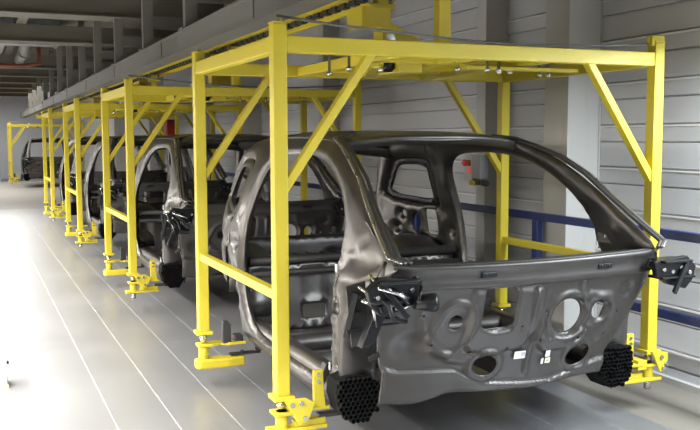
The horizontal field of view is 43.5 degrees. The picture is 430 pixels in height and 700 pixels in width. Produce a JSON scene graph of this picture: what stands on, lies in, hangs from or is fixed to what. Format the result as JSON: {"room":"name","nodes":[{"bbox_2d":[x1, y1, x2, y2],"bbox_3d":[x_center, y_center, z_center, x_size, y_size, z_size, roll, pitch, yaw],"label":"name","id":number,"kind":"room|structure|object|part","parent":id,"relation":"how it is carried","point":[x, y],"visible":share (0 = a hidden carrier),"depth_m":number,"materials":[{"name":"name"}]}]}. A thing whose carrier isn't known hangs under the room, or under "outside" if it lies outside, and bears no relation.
{"room":"factory floor","nodes":[
{"label":"factory floor","id":0,"kind":"room"},
{"bbox_2d":[0,178,61,209],"bbox_3d":[-16.009,-0.653,27.308,17.400,0.001,17.600,-2,5,-23],"label":"floor","id":1,"kind":"structure","parent":0,"point":[24,194],"depth_m":26.79,"materials":[{"name":"concrete"}]},
{"bbox_2d":[0,96,74,178],"bbox_3d":[-19.686,-3.495,35.199,17.100,4.300,0.200,-2,5,-23],"label":"wall","id":2,"kind":"structure","parent":0,"point":[11,107],"depth_m":37.51,"materials":[{"name":"grey paint"}]},
{"bbox_2d":[0,17,27,54],"bbox_3d":[-6.793,-3.676,17.705,0.160,0.250,42.000,-2,5,-23],"label":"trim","id":3,"kind":"structure","parent":2,"relation":"attached to","point":[7,50],"depth_m":17.71,"materials":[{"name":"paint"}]},
{"bbox_2d":[107,28,167,50],"bbox_3d":[-4.498,-3.770,18.692,0.160,0.250,42.000,-2,5,-23],"label":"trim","id":4,"kind":"structure","parent":2,"relation":"attached to","point":[111,48],"depth_m":19.82,"materials":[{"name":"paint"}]},
{"bbox_2d":[6,17,177,56],"bbox_3d":[-11.159,-3.657,15.374,17.100,0.150,43.200,-2,5,-23],"label":"ceiling","id":5,"kind":"structure","parent":0,"point":[89,51],"depth_m":21.75,"materials":[{"name":"paint"}]},
{"bbox_2d":[0,47,40,67],"bbox_3d":[-11.252,-3.502,18.190,9.145,0.654,0.090,-2,5,-23],"label":"pipe","id":6,"kind":"object","parent":5,"relation":"hanging from","point":[38,48],"visible":0.79,"depth_m":19.86,"materials":[{"name":"red metal"}]},
{"bbox_2d":[14,46,31,63],"bbox_3d":[-6.999,-3.578,18.751,0.280,0.554,2.938,-2,5,-23],"label":"pipe","id":7,"kind":"object","parent":5,"relation":"hanging from","point":[23,52],"visible":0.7,"depth_m":18.20,"materials":[{"name":"grey metal"}]},
{"bbox_2d":[0,83,48,88],"bbox_3d":[-16.413,-4.223,27.398,17.000,0.300,0.550,-2,5,-23],"label":"trim","id":8,"kind":"structure","parent":5,"relation":"attached to","point":[2,85],"depth_m":29.43,"materials":[{"name":"paint"}]},
{"bbox_2d":[0,17,61,53],"bbox_3d":[-6.990,-3.531,17.495,2.060,0.440,3.450,-2,5,-23],"label":"ventilation duct","id":9,"kind":"object","parent":5,"relation":"attached to","point":[58,22],"visible":0.34,"depth_m":16.29,"materials":[{"name":"metal"}]},
{"bbox_2d":[0,69,66,77],"bbox_3d":[-14.031,-3.747,21.911,17.000,0.300,0.550,-2,5,-23],"label":"beam","id":10,"kind":"structure","parent":5,"relation":"attached to","point":[3,72],"depth_m":23.96,"materials":[{"name":"metal"}]},
{"bbox_2d":[20,0,337,117],"bbox_3d":[-5.693,-3.210,19.042,1.000,1.400,36.500,-2,5,-23],"label":"rail","id":11,"kind":"object","parent":5,"relation":"hanging from","point":[239,18],"visible":0.93,"depth_m":10.52,"materials":[{"name":"grey metal"}]},
{"bbox_3d":[-11.295,-4.343,30.937,0.200,1.195,0.160,-2,5,-23],"label":"drop post","id":12,"kind":"part","parent":11,"relation":"part of","materials":[{"name":"grey metal"}]},
{"bbox_3d":[-10.410,-4.166,28.898,0.200,1.195,0.160,-2,5,-23],"label":"drop post","id":13,"kind":"part","parent":11,"relation":"part of","materials":[{"name":"grey metal"}]},
{"bbox_3d":[-9.525,-3.989,26.858,0.200,1.195,0.160,-2,5,-23],"label":"drop post","id":14,"kind":"part","parent":11,"relation":"part of","materials":[{"name":"grey paint"}]},
{"bbox_3d":[-8.640,-3.812,24.819,0.200,1.195,0.160,-2,5,-23],"label":"drop post","id":15,"kind":"part","parent":11,"relation":"part of","materials":[{"name":"grey metal"}]},
{"bbox_3d":[-7.755,-3.635,22.780,0.200,1.195,0.160,-2,5,-23],"label":"drop post","id":16,"kind":"part","parent":11,"relation":"part of","materials":[{"name":"grey metal"}]},
{"bbox_3d":[-6.870,-3.459,20.741,0.200,1.195,0.160,-2,5,-23],"label":"drop post","id":17,"kind":"part","parent":11,"relation":"part of","materials":[{"name":"grey metal"}]},
{"bbox_3d":[-7.314,-3.342,22.997,0.840,0.260,0.080,-2,5,-23],"label":"cross arm","id":18,"kind":"part","parent":11,"relation":"part of","materials":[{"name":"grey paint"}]},
{"bbox_3d":[-5.985,-3.282,18.702,0.200,1.195,0.160,-2,5,-23],"label":"drop post","id":19,"kind":"part","parent":11,"relation":"part of","materials":[{"name":"grey metal"}]},
{"bbox_3d":[-6.428,-3.166,20.958,0.840,0.260,0.080,-2,5,-23],"label":"cross arm","id":20,"kind":"part","parent":11,"relation":"part of","materials":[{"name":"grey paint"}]},
{"bbox_3d":[-5.100,-3.105,16.662,0.200,1.195,0.160,-2,5,-23],"label":"drop post","id":21,"kind":"part","parent":11,"relation":"part of","materials":[{"name":"grey paint"}]},
{"bbox_3d":[-5.544,-2.989,18.919,0.840,0.260,0.080,-2,5,-23],"label":"cross arm","id":22,"kind":"part","parent":11,"relation":"part of","materials":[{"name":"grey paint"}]},
{"bbox_3d":[-4.215,-2.928,14.623,0.200,1.195,0.160,-2,5,-23],"label":"drop post","id":23,"kind":"part","parent":11,"relation":"part of","materials":[{"name":"grey metal"}]},
{"bbox_3d":[-4.659,-2.812,16.879,0.840,0.260,0.080,-2,5,-23],"label":"cross arm","id":24,"kind":"part","parent":11,"relation":"part of","materials":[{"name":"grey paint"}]},
{"bbox_3d":[-3.330,-2.751,12.584,0.200,1.195,0.160,-2,5,-23],"label":"drop post","id":25,"kind":"part","parent":11,"relation":"part of","materials":[{"name":"grey paint"}]},
{"bbox_3d":[-3.774,-2.635,14.840,0.840,0.260,0.080,-2,5,-23],"label":"cross arm","id":26,"kind":"part","parent":11,"relation":"part of","materials":[{"name":"grey paint"}]},
{"bbox_3d":[-2.889,-2.458,12.801,0.840,0.260,0.080,-2,5,-23],"label":"cross arm","id":27,"kind":"part","parent":11,"relation":"part of","materials":[{"name":"grey paint"}]},
{"bbox_3d":[-2.445,-2.574,10.545,0.200,1.195,0.160,-2,5,-23],"label":"drop post","id":28,"kind":"part","parent":11,"relation":"part of","materials":[{"name":"grey metal"}]},
{"bbox_3d":[-2.004,-2.281,10.762,0.840,0.260,0.080,-2,5,-23],"label":"cross arm","id":29,"kind":"part","parent":11,"relation":"part of","materials":[{"name":"grey paint"}]},
{"bbox_3d":[-1.560,-2.397,8.505,0.200,1.195,0.160,-2,5,-23],"label":"drop post","id":30,"kind":"part","parent":11,"relation":"part of","materials":[{"name":"grey metal"}]},
{"bbox_2d":[35,0,395,114],"bbox_3d":[-5.508,-2.747,19.163,0.360,0.225,36.500,-2,5,-23],"label":"track","id":31,"kind":"object","parent":11,"relation":"hanging from","point":[338,9],"visible":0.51,"depth_m":8.29,"materials":[{"name":"metal"}]},
{"bbox_2d":[7,111,84,183],"bbox_3d":[-10.945,-2.446,31.552,2.575,2.545,1.783,-2,5,-23],"label":"hanger","id":32,"kind":"object","parent":31,"relation":"hanging from","point":[12,179],"visible":0.55,"depth_m":30.73,"materials":[{"name":"yellow paint"}]},
{"bbox_3d":[-12.388,-2.390,31.840,0.072,1.873,0.072,-2,5,-23],"label":"post","id":33,"kind":"part","parent":32,"relation":"part of","materials":[{"name":"yellow metal"}]},
{"bbox_3d":[-11.735,-2.260,30.336,0.072,1.873,0.072,-2,5,-23],"label":"post","id":34,"kind":"part","parent":32,"relation":"part of","materials":[{"name":"yellow metal"}]},
{"bbox_2d":[21,137,82,180],"bbox_3d":[-11.019,-2.072,31.965,2.073,1.509,3.685,-2,5,-23],"label":"shell","id":35,"kind":"object","parent":32,"relation":"attached to","point":[31,167],"visible":0.52,"depth_m":30.51,"materials":[{"name":"metal"}]},
{"bbox_3d":[-10.393,-1.628,30.555,1.631,0.662,0.255,-2,5,-23],"label":"dash panel","id":36,"kind":"part","parent":35,"relation":"part of","materials":[{"name":"grey metal"}]},
{"bbox_3d":[-10.352,-1.979,30.541,1.600,0.144,0.287,-2,5,-23],"label":"cowl panel","id":37,"kind":"part","parent":35,"relation":"part of","materials":[{"name":"grey metal"}]},
{"bbox_3d":[-9.532,-2.350,31.284,0.072,1.873,0.072,-2,5,-23],"label":"post","id":38,"kind":"part","parent":32,"relation":"part of","materials":[{"name":"yellow metal"}]},
{"bbox_2d":[42,90,178,220],"bbox_3d":[-4.876,-1.259,17.867,2.575,2.545,1.783,-2,5,-23],"label":"hanger","id":39,"kind":"object","parent":31,"relation":"hanging from","point":[50,115],"visible":0.44,"depth_m":17.32,"materials":[{"name":"yellow paint"}]},
{"bbox_3d":[-6.318,-1.204,18.155,0.072,1.873,0.072,-2,5,-23],"label":"post","id":40,"kind":"part","parent":39,"relation":"part of","materials":[{"name":"yellow metal"}]},
{"bbox_3d":[-5.665,-1.073,16.651,0.072,1.873,0.072,-2,5,-23],"label":"post","id":41,"kind":"part","parent":39,"relation":"part of","materials":[{"name":"yellow metal"}]},
{"bbox_3d":[-5.569,-0.059,16.714,0.168,0.139,0.014,-2,5,-23],"label":"gusset plate","id":42,"kind":"part","parent":39,"relation":"part of","materials":[{"name":"yellow paint"}]},
{"bbox_2d":[59,136,166,214],"bbox_3d":[-5.059,-0.881,18.233,2.073,1.509,3.685,-2,5,-23],"label":"shell","id":43,"kind":"object","parent":39,"relation":"on","point":[159,175],"visible":0.23,"depth_m":16.96,"materials":[{"name":"metal"}]},
{"bbox_3d":[-5.206,-0.435,16.638,0.216,0.830,0.350,-2,5,-23],"label":"hinge pillar plate","id":44,"kind":"part","parent":43,"relation":"part of","materials":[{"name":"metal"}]},
{"bbox_3d":[-5.158,-1.592,18.511,1.240,0.142,2.020,-2,5,-23],"label":"roof panel","id":45,"kind":"part","parent":43,"relation":"part of","materials":[{"name":"metal"}]},
{"bbox_3d":[-4.428,-0.436,16.812,1.631,0.662,0.230,-2,5,-21],"label":"dash panel","id":46,"kind":"part","parent":43,"relation":"part of","materials":[{"name":"grey metal"}]},
{"bbox_3d":[-4.393,-0.788,16.809,1.600,0.144,0.287,-2,5,-23],"label":"cowl panel","id":47,"kind":"part","parent":43,"relation":"part of","materials":[{"name":"grey metal"}]},
{"bbox_3d":[-4.115,-1.294,19.104,0.072,1.873,0.072,-2,5,-23],"label":"post","id":48,"kind":"part","parent":39,"relation":"part of","materials":[{"name":"yellow metal"}]},
{"bbox_3d":[-3.463,-1.164,17.599,0.072,1.873,0.072,-2,5,-23],"label":"post","id":49,"kind":"part","parent":39,"relation":"part of","materials":[{"name":"yellow metal"}]},
{"bbox_2d":[62,74,242,246],"bbox_3d":[-3.105,-0.905,13.788,2.575,2.545,1.783,-2,5,-23],"label":"hanger","id":50,"kind":"object","parent":31,"relation":"hanging from","point":[76,107],"visible":0.56,"depth_m":13.24,"materials":[{"name":"yellow paint"}]},
{"bbox_3d":[-4.548,-0.850,14.076,0.072,1.873,0.072,-2,5,-23],"label":"post","id":51,"kind":"part","parent":50,"relation":"part of","materials":[{"name":"yellow metal"}]},
{"bbox_3d":[-4.434,0.219,14.224,0.335,0.107,0.110,-2,5,-23],"label":"foot arm","id":52,"kind":"part","parent":50,"relation":"part of","materials":[{"name":"yellow paint"}]},
{"bbox_3d":[-3.895,-0.719,12.572,0.072,1.873,0.072,-2,5,-23],"label":"post","id":53,"kind":"part","parent":50,"relation":"part of","materials":[{"name":"yellow metal"}]},
{"bbox_3d":[-3.799,0.295,12.635,0.168,0.139,0.014,-2,5,-23],"label":"gusset plate","id":54,"kind":"part","parent":50,"relation":"part of","materials":[{"name":"yellow paint"}]},
{"bbox_3d":[-3.327,-1.967,14.170,0.160,0.475,0.130,-2,5,-23],"label":"carriage post","id":55,"kind":"part","parent":50,"relation":"part of","materials":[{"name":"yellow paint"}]},
{"bbox_3d":[-2.990,-1.900,13.393,0.160,0.475,0.130,-2,5,-23],"label":"carriage post","id":56,"kind":"part","parent":50,"relation":"part of","materials":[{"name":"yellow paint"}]},
{"bbox_2d":[84,135,231,238],"bbox_3d":[-3.289,-0.527,14.153,2.073,1.509,3.685,-2,5,-23],"label":"shell","id":57,"kind":"object","parent":50,"relation":"on","point":[218,189],"visible":0.35,"depth_m":12.98,"materials":[{"name":"metal"}]},
{"bbox_3d":[-3.506,-0.224,12.423,0.120,0.320,0.010,-2,5,-23],"label":"recess plate","id":58,"kind":"part","parent":57,"relation":"part of","materials":[{"name":"grey metal"}]},
{"bbox_3d":[-3.436,-0.081,12.559,0.216,0.830,0.350,-2,5,-23],"label":"hinge pillar plate","id":59,"kind":"part","parent":57,"relation":"part of","materials":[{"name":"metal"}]},
{"bbox_3d":[-3.388,-1.238,14.431,1.240,0.142,2.020,-2,5,-23],"label":"roof panel","id":60,"kind":"part","parent":57,"relation":"part of","materials":[{"name":"metal"}]},
{"bbox_3d":[-2.658,-0.083,12.732,1.631,0.662,0.230,-2,5,-21],"label":"dash panel","id":61,"kind":"part","parent":57,"relation":"part of","materials":[{"name":"grey metal"}]},
{"bbox_3d":[-2.622,-0.434,12.730,1.600,0.144,0.287,-2,5,-23],"label":"cowl panel","id":62,"kind":"part","parent":57,"relation":"part of","materials":[{"name":"grey metal"}]},
{"bbox_3d":[-1.916,-0.143,13.213,0.216,0.830,0.350,-2,5,-23],"label":"hinge pillar plate","id":63,"kind":"part","parent":57,"relation":"part of","materials":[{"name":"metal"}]},
{"bbox_3d":[-2.345,-0.941,15.024,0.072,1.873,0.072,-2,5,-23],"label":"post","id":64,"kind":"part","parent":50,"relation":"part of","materials":[{"name":"yellow metal"}]},
{"bbox_3d":[-1.692,-0.810,13.520,0.072,1.873,0.072,-2,5,-23],"label":"post","id":65,"kind":"part","parent":50,"relation":"part of","materials":[{"name":"yellow metal"}]},
{"bbox_2d":[100,46,361,298],"bbox_3d":[-1.335,-0.552,9.709,2.575,2.545,1.783,-2,5,-23],"label":"hanger","id":66,"kind":"object","parent":31,"relation":"hanging from","point":[129,93],"visible":0.55,"depth_m":9.18,"materials":[{"name":"yellow paint"}]},
{"bbox_3d":[-2.778,-0.496,9.997,0.072,1.873,0.072,-2,5,-23],"label":"post","id":67,"kind":"part","parent":66,"relation":"part of","materials":[{"name":"yellow metal"}]},
{"bbox_3d":[-2.664,0.573,10.144,0.335,0.107,0.110,-2,5,-23],"label":"foot arm","id":68,"kind":"part","parent":66,"relation":"part of","materials":[{"name":"yellow paint"}]},
{"bbox_3d":[-2.125,-0.366,8.492,0.072,1.873,0.072,-2,5,-23],"label":"post","id":69,"kind":"part","parent":66,"relation":"part of","materials":[{"name":"yellow metal"}]},
{"bbox_3d":[-2.029,0.649,8.556,0.168,0.139,0.014,-2,5,-23],"label":"gusset plate","id":70,"kind":"part","parent":66,"relation":"part of","materials":[{"name":"yellow paint"}]},
{"bbox_3d":[-1.557,-1.613,10.091,0.160,0.475,0.130,-2,5,-23],"label":"carriage post","id":71,"kind":"part","parent":66,"relation":"part of","materials":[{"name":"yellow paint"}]},
{"bbox_3d":[-1.353,-1.309,9.645,0.880,0.055,1.565,-2,5,-23],"label":"carriage frame","id":72,"kind":"part","parent":66,"relation":"part of","materials":[{"name":"yellow paint"}]},
{"bbox_3d":[-1.219,-1.546,9.313,0.160,0.475,0.130,-2,5,-23],"label":"carriage post","id":73,"kind":"part","parent":66,"relation":"part of","materials":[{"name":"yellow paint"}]},
{"bbox_2d":[135,134,344,287],"bbox_3d":[-1.519,-0.174,10.074,2.073,1.509,3.685,-2,5,-23],"label":"shell","id":74,"kind":"object","parent":66,"relation":"on","point":[159,225],"visible":0.54,"depth_m":8.80,"materials":[{"name":"metal"}]},
{"bbox_3d":[-1.735,0.130,8.344,0.120,0.320,0.010,-2,5,-23],"label":"recess plate","id":75,"kind":"part","parent":74,"relation":"part of","materials":[{"name":"grey metal"}]},
{"bbox_3d":[-1.666,0.273,8.479,0.216,0.830,0.350,-2,5,-23],"label":"hinge pillar plate","id":76,"kind":"part","parent":74,"relation":"part of","materials":[{"name":"metal"}]},
{"bbox_3d":[-2.150,-0.022,11.672,1.360,0.400,0.140,-2,5,-23],"label":"tail panel","id":77,"kind":"part","parent":74,"relation":"part of","materials":[{"name":"metal"}]},
{"bbox_3d":[-1.617,-0.884,10.352,1.240,0.142,2.020,-2,5,-23],"label":"roof panel","id":78,"kind":"part","parent":74,"relation":"part of","materials":[{"name":"metal"}]},
{"bbox_3d":[-0.887,0.271,8.653,1.631,0.662,0.230,-2,5,-21],"label":"dash panel","id":79,"kind":"part","parent":74,"relation":"part of","materials":[{"name":"grey metal"}]},
{"bbox_3d":[-0.852,-0.080,8.650,1.600,0.144,0.287,-2,5,-23],"label":"cowl panel","id":80,"kind":"part","parent":74,"relation":"part of","materials":[{"name":"grey metal"}]},
{"bbox_3d":[-0.146,0.211,9.134,0.216,0.830,0.350,-2,5,-23],"label":"hinge pillar plate","id":81,"kind":"part","parent":74,"relation":"part of","materials":[{"name":"metal"}]},
{"bbox_3d":[-0.575,-0.587,10.945,0.072,1.873,0.072,-2,5,-23],"label":"post","id":82,"kind":"part","parent":66,"relation":"part of","materials":[{"name":"yellow metal"}]},
{"bbox_3d":[0.078,-0.456,9.441,0.072,1.873,0.072,-2,5,-23],"label":"post","id":83,"kind":"part","parent":66,"relation":"part of","materials":[{"name":"yellow metal"}]},
{"bbox_2d":[191,0,667,429],"bbox_3d":[0.435,-0.198,5.629,2.575,2.545,1.783,-2,5,-23],"label":"hanger","id":84,"kind":"object","parent":31,"relation":"hanging from","point":[393,53],"visible":0.83,"depth_m":5.25,"materials":[{"name":"yellow paint"}]},
{"bbox_3d":[-1.007,-0.142,5.917,0.072,1.873,0.072,-2,5,-23],"label":"post","id":85,"kind":"part","parent":84,"relation":"part of","materials":[{"name":"yellow metal"}]},
{"bbox_3d":[-0.893,0.927,6.065,0.335,0.107,0.110,-2,5,-23],"label":"foot arm","id":86,"kind":"part","parent":84,"relation":"part of","materials":[{"name":"yellow paint"}]},
{"bbox_3d":[-0.354,-0.012,4.413,0.072,1.873,0.072,-2,5,-23],"label":"post","id":87,"kind":"part","parent":84,"relation":"part of","materials":[{"name":"yellow metal"}]},
{"bbox_3d":[-0.258,1.003,4.476,0.168,0.139,0.014,-2,5,-23],"label":"gusset plate","id":88,"kind":"part","parent":84,"relation":"part of","materials":[{"name":"yellow paint"}]},
{"bbox_3d":[-0.213,1.000,4.560,0.200,0.060,0.105,-2,5,-23],"label":"foot arm","id":89,"kind":"part","parent":84,"relation":"part of","materials":[{"name":"yellow paint"}]},
{"bbox_3d":[0.214,-1.260,6.011,0.160,0.475,0.130,-2,5,-23],"label":"carriage post","id":90,"kind":"part","parent":84,"relation":"part of","materials":[{"name":"yellow metal"}]},
{"bbox_3d":[0.418,-0.955,5.566,0.880,0.055,1.565,-2,5,-23],"label":"carriage frame","id":91,"kind":"part","parent":84,"relation":"part of","materials":[{"name":"yellow paint"}]},
{"bbox_3d":[0.551,-1.192,5.234,0.160,0.475,0.130,-2,5,-23],"label":"carriage post","id":92,"kind":"part","parent":84,"relation":"part of","materials":[{"name":"yellow metal"}]},
{"bbox_2d":[221,131,695,423],"bbox_3d":[0.252,0.180,5.995,2.073,1.509,3.685,-2,5,-23],"label":"shell","id":93,"kind":"object","parent":84,"relation":"on","point":[407,319],"visible":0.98,"depth_m":4.74,"materials":[{"name":"metal"}]},
{"bbox_3d":[-0.380,0.332,7.592,1.360,0.400,0.140,-2,5,-23],"label":"tail panel","id":94,"kind":"part","parent":93,"relation":"part of","materials":[{"name":"metal"}]},
{"bbox_3d":[0.035,0.483,4.264,0.120,0.320,0.010,-2,5,-23],"label":"recess plate","id":95,"kind":"part","parent":93,"relation":"part of","materials":[{"name":"grey metal"}]},
{"bbox_3d":[0.105,0.627,4.400,0.216,0.830,0.350,-2,5,-23],"label":"hinge pillar plate","id":96,"kind":"part","parent":93,"relation":"part of","materials":[{"name":"metal"}]},
{"bbox_3d":[0.113,0.139,4.417,0.010,0.200,0.448,-2,5,-23],"label":"sail plate","id":97,"kind":"part","parent":93,"relation":"part of","materials":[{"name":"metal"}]},
{"bbox_3d":[0.153,-0.530,6.272,1.240,0.142,2.020,-2,5,-23],"label":"roof panel","id":98,"kind":"part","parent":93,"relation":"part of","materials":[{"name":"metal"}]},
{"bbox_3d":[0.689,0.296,4.347,0.090,0.026,0.026,-2,5,-23],"label":"clip plate","id":99,"kind":"part","parent":93,"relation":"part of","materials":[{"name":"black plastic"}]},
{"bbox_3d":[0.883,0.625,4.574,1.631,0.662,0.230,-2,5,-21],"label":"dash panel","id":100,"kind":"part","parent":93,"relation":"part of","materials":[{"name":"grey metal"}]},
{"bbox_3d":[0.918,0.274,4.571,1.600,0.144,0.287,-2,5,-23],"label":"cowl panel","id":101,"kind":"part","parent":93,"relation":"part of","materials":[{"name":"grey metal"}]},
{"bbox_3d":[1.573,0.079,5.045,0.010,0.200,0.448,-2,5,-23],"label":"sail plate","id":102,"kind":"part","parent":93,"relation":"part of","materials":[{"name":"metal"}]},
{"bbox_3d":[1.347,0.269,4.638,0.090,0.026,0.026,-2,5,-23],"label":"clip plate","id":103,"kind":"part","parent":93,"relation":"part of","materials":[{"name":"black plastic"}]},
{"bbox_3d":[1.624,0.564,5.054,0.216,0.830,0.350,-2,5,-23],"label":"hinge pillar plate","id":104,"kind":"part","parent":93,"relation":"part of","materials":[{"name":"metal"}]},
{"bbox_3d":[1.196,-0.233,6.865,0.072,1.873,0.072,-2,5,-23],"label":"post","id":105,"kind":"part","parent":84,"relation":"part of","materials":[{"name":"yellow metal"}]},
{"bbox_3d":[1.715,0.921,5.389,0.200,0.060,0.105,-2,5,-23],"label":"foot arm","id":106,"kind":"part","parent":84,"relation":"part of","materials":[{"name":"yellow paint"}]},
{"bbox_3d":[1.848,-0.102,5.361,0.072,1.873,0.072,-2,5,-23],"label":"post","id":107,"kind":"part","parent":84,"relation":"part of","materials":[{"name":"yellow metal"}]},
{"bbox_3d":[1.908,0.901,5.408,0.129,0.134,0.014,-2,5,-23],"label":"gusset plate","id":108,"kind":"part","parent":84,"relation":"part of","materials":[{"name":"yellow paint"}]},
{"bbox_3d":[-1.119,-2.104,8.723,0.840,0.260,0.080,-2,5,-23],"label":"cross arm","id":109,"kind":"part","parent":11,"relation":"part of","materials":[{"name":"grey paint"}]},
{"bbox_2d":[0,208,672,429],"bbox_3d":[-5.701,0.980,8.412,11.270,0.001,25.400,-2,5,-23],"label":"floor","id":110,"kind":"structure","parent":0,"point":[82,353],"depth_m":6.47,"materials":[{"name":"grey concrete"}]},
{"bbox_2d":[0,322,8,388],"bbox_3d":[-2.472,0.969,6.029,0.225,0.420,0.220,-2,5,-23],"label":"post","id":111,"kind":"object","parent":110,"relation":"on","point":[4,383],"visible":1,"depth_m":5.97,"materials":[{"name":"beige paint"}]},
{"bbox_2d":[80,0,699,385],"bbox_3d":[-3.332,-2.102,18.796,0.143,4.300,43.000,-2,5,-23],"label":"wall","id":112,"kind":"structure","parent":0,"point":[386,105],"depth_m":7.37,"materials":[{"name":"white metal"}]},
{"bbox_2d":[0,93,36,96],"bbox_3d":[-18.794,-4.699,32.885,17.000,0.300,0.550,-2,5,-23],"label":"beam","id":113,"kind":"structure","parent":112,"relation":"attached to","point":[1,94],"depth_m":35.00,"materials":[{"name":"metal"}]},
{"bbox_2d":[0,88,42,92],"bbox_3d":[-17.603,-4.461,30.141,17.000,0.300,0.550,-2,5,-23],"label":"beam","id":114,"kind":"structure","parent":112,"relation":"attached to","point":[2,90],"depth_m":32.23,"materials":[{"name":"metal"}]},
{"bbox_2d":[0,77,56,83],"bbox_3d":[-15.222,-3.985,24.654,17.000,0.300,0.550,-2,5,-23],"label":"beam","id":115,"kind":"structure","parent":112,"relation":"attached to","point":[20,80],"depth_m":26.67,"materials":[{"name":"metal"}]},
{"bbox_2d":[0,54,113,69],"bbox_3d":[-12.841,-3.509,19.168,17.000,0.300,0.550,-2,5,-23],"label":"beam","id":116,"kind":"structure","parent":112,"relation":"attached to","point":[47,62],"depth_m":21.31,"materials":[{"name":"metal"}]},
{"bbox_2d":[0,23,176,48],"bbox_3d":[-10.420,-3.025,13.590,17.000,0.300,0.550,-2,5,-23],"label":"beam","id":117,"kind":"structure","parent":112,"relation":"attached to","point":[10,33],"depth_m":15.63,"materials":[{"name":"metal"}]},
{"bbox_2d":[0,0,223,22],"bbox_3d":[-8.952,-2.732,10.206,17.000,0.300,0.550,-2,5,-23],"label":"beam","id":118,"kind":"structure","parent":112,"relation":"attached to","point":[129,11],"depth_m":12.33,"materials":[{"name":"metal"}]},
{"bbox_2d":[112,101,125,170],"bbox_3d":[-6.998,-2.603,26.669,0.396,3.940,0.412,-2,5,-23],"label":"trim","id":119,"kind":"structure","parent":112,"relation":"attached to","point":[118,125],"depth_m":26.52,"materials":[{"name":"paint"}]},
{"bbox_2d":[146,76,165,171],"bbox_3d":[-4.776,-2.159,21.548,0.396,3.940,0.412,-2,5,-23],"label":"trim","id":120,"kind":"structure","parent":112,"relation":"attached to","point":[150,125],"depth_m":21.38,"materials":[{"name":"paint"}]},
{"bbox_2d":[164,120,174,135],"bbox_3d":[-4.208,-1.884,20.458,0.195,0.680,0.300,-2,5,-23],"label":"upper cabinet","id":121,"kind":"object","parent":112,"relation":"attached to","point":[169,125],"visible":0.43,"depth_m":20.31,"materials":[{"name":"red metal"}]},
{"bbox_2d":[205,75,215,179],"bbox_3d":[-2.767,-1.773,17.102,0.250,3.940,0.200,-2,5,-23],"label":"trim","id":122,"kind":"structure","parent":112,"relation":"attached to","point":[206,76],"depth_m":16.99,"materials":[{"name":"paint"}]},
{"bbox_2d":[234,59,262,196],"bbox_3d":[-1.671,-1.538,14.393,0.396,3.940,0.362,-2,5,-23],"label":"trim","id":123,"kind":"structure","parent":112,"relation":"attached to","point":[252,124],"depth_m":14.24,"materials":[{"name":"paint"}]},
{"bbox_2d":[319,19,340,233],"bbox_3d":[-0.257,-1.272,11.318,0.250,3.940,0.150,-2,5,-23],"label":"trim","id":124,"kind":"structure","parent":112,"relation":"attached to","point":[324,30],"depth_m":11.20,"materials":[{"name":"paint"}]},
{"bbox_2d":[462,154,488,185],"bbox_3d":[1.122,-0.399,7.716,0.130,0.275,0.390,-2,5,-23],"label":"control box","id":125,"kind":"object","parent":112,"relation":"attached to","point":[476,165],"visible":0.99,"depth_m":7.67,"materials":[{"name":"grey metal"}]},
{"bbox_3d":[1.093,-0.422,7.838,0.075,0.250,0.140,-2,5,-23],"label":"plate","id":126,"kind":"part","parent":125,"relation":"part of","materials":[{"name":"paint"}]},
{"bbox_2d":[475,0,509,308],"bbox_3d":[1.271,-0.966,7.797,0.250,3.940,0.150,-2,5,-23],"label":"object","id":127,"kind":"structure","parent":112,"relation":"attached to","point":[492,15],"depth_m":7.73,"materials":[{"name":"paint"}]},
{"bbox_2d":[542,0,603,330],"bbox_3d":[1.707,-0.871,6.697,0.326,3.940,0.302,-2,5,-23],"label":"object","id":128,"kind":"structure","parent":112,"relation":"attached to","point":[572,118],"depth_m":6.61,"materials":[{"name":"paint"}]},
{"bbox_2d":[632,369,699,394],"bbox_3d":[0.098,0.719,10.906,0.045,0.045,25.400,-2,5,-23],"label":"baseboard","id":129,"kind":"structure","parent":112,"relation":"attached to","point":[684,385],"depth_m":5.96,"materials":[{"name":"paint"}]},
{"bbox_2d":[556,374,699,429],"bbox_3d":[-0.010,0.746,10.862,1.130,0.001,25.400,-2,5,-23],"label":"concrete strip","id":130,"kind":"object","parent":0,"point":[672,407],"depth_m":5.68,"materials":[{"name":"grey concrete"}]},
{"bbox_2d":[153,163,699,327],"bbox_3d":[-0.150,0.215,10.536,0.115,1.115,23.000,-2,5,-23],"label":"guard rail","id":131,"kind":"object","parent":130,"relation":"on","point":[537,218],"visible":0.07,"depth_m":6.54,"materials":[{"name":"metal"}]},
{"bbox_3d":[0.659,0.407,8.673,0.115,1.055,0.120,-2,5,-23],"label":"post","id":132,"kind":"part","parent":131,"relation":"part of","materials":[{"name":"blue paint"}]},
{"bbox_3d":[1.453,0.565,6.844,0.115,1.055,0.120,-2,5,-23],"label":"post","id":133,"kind":"part","parent":131,"relation":"part of","materials":[{"name":"blue metal"}]}
]}

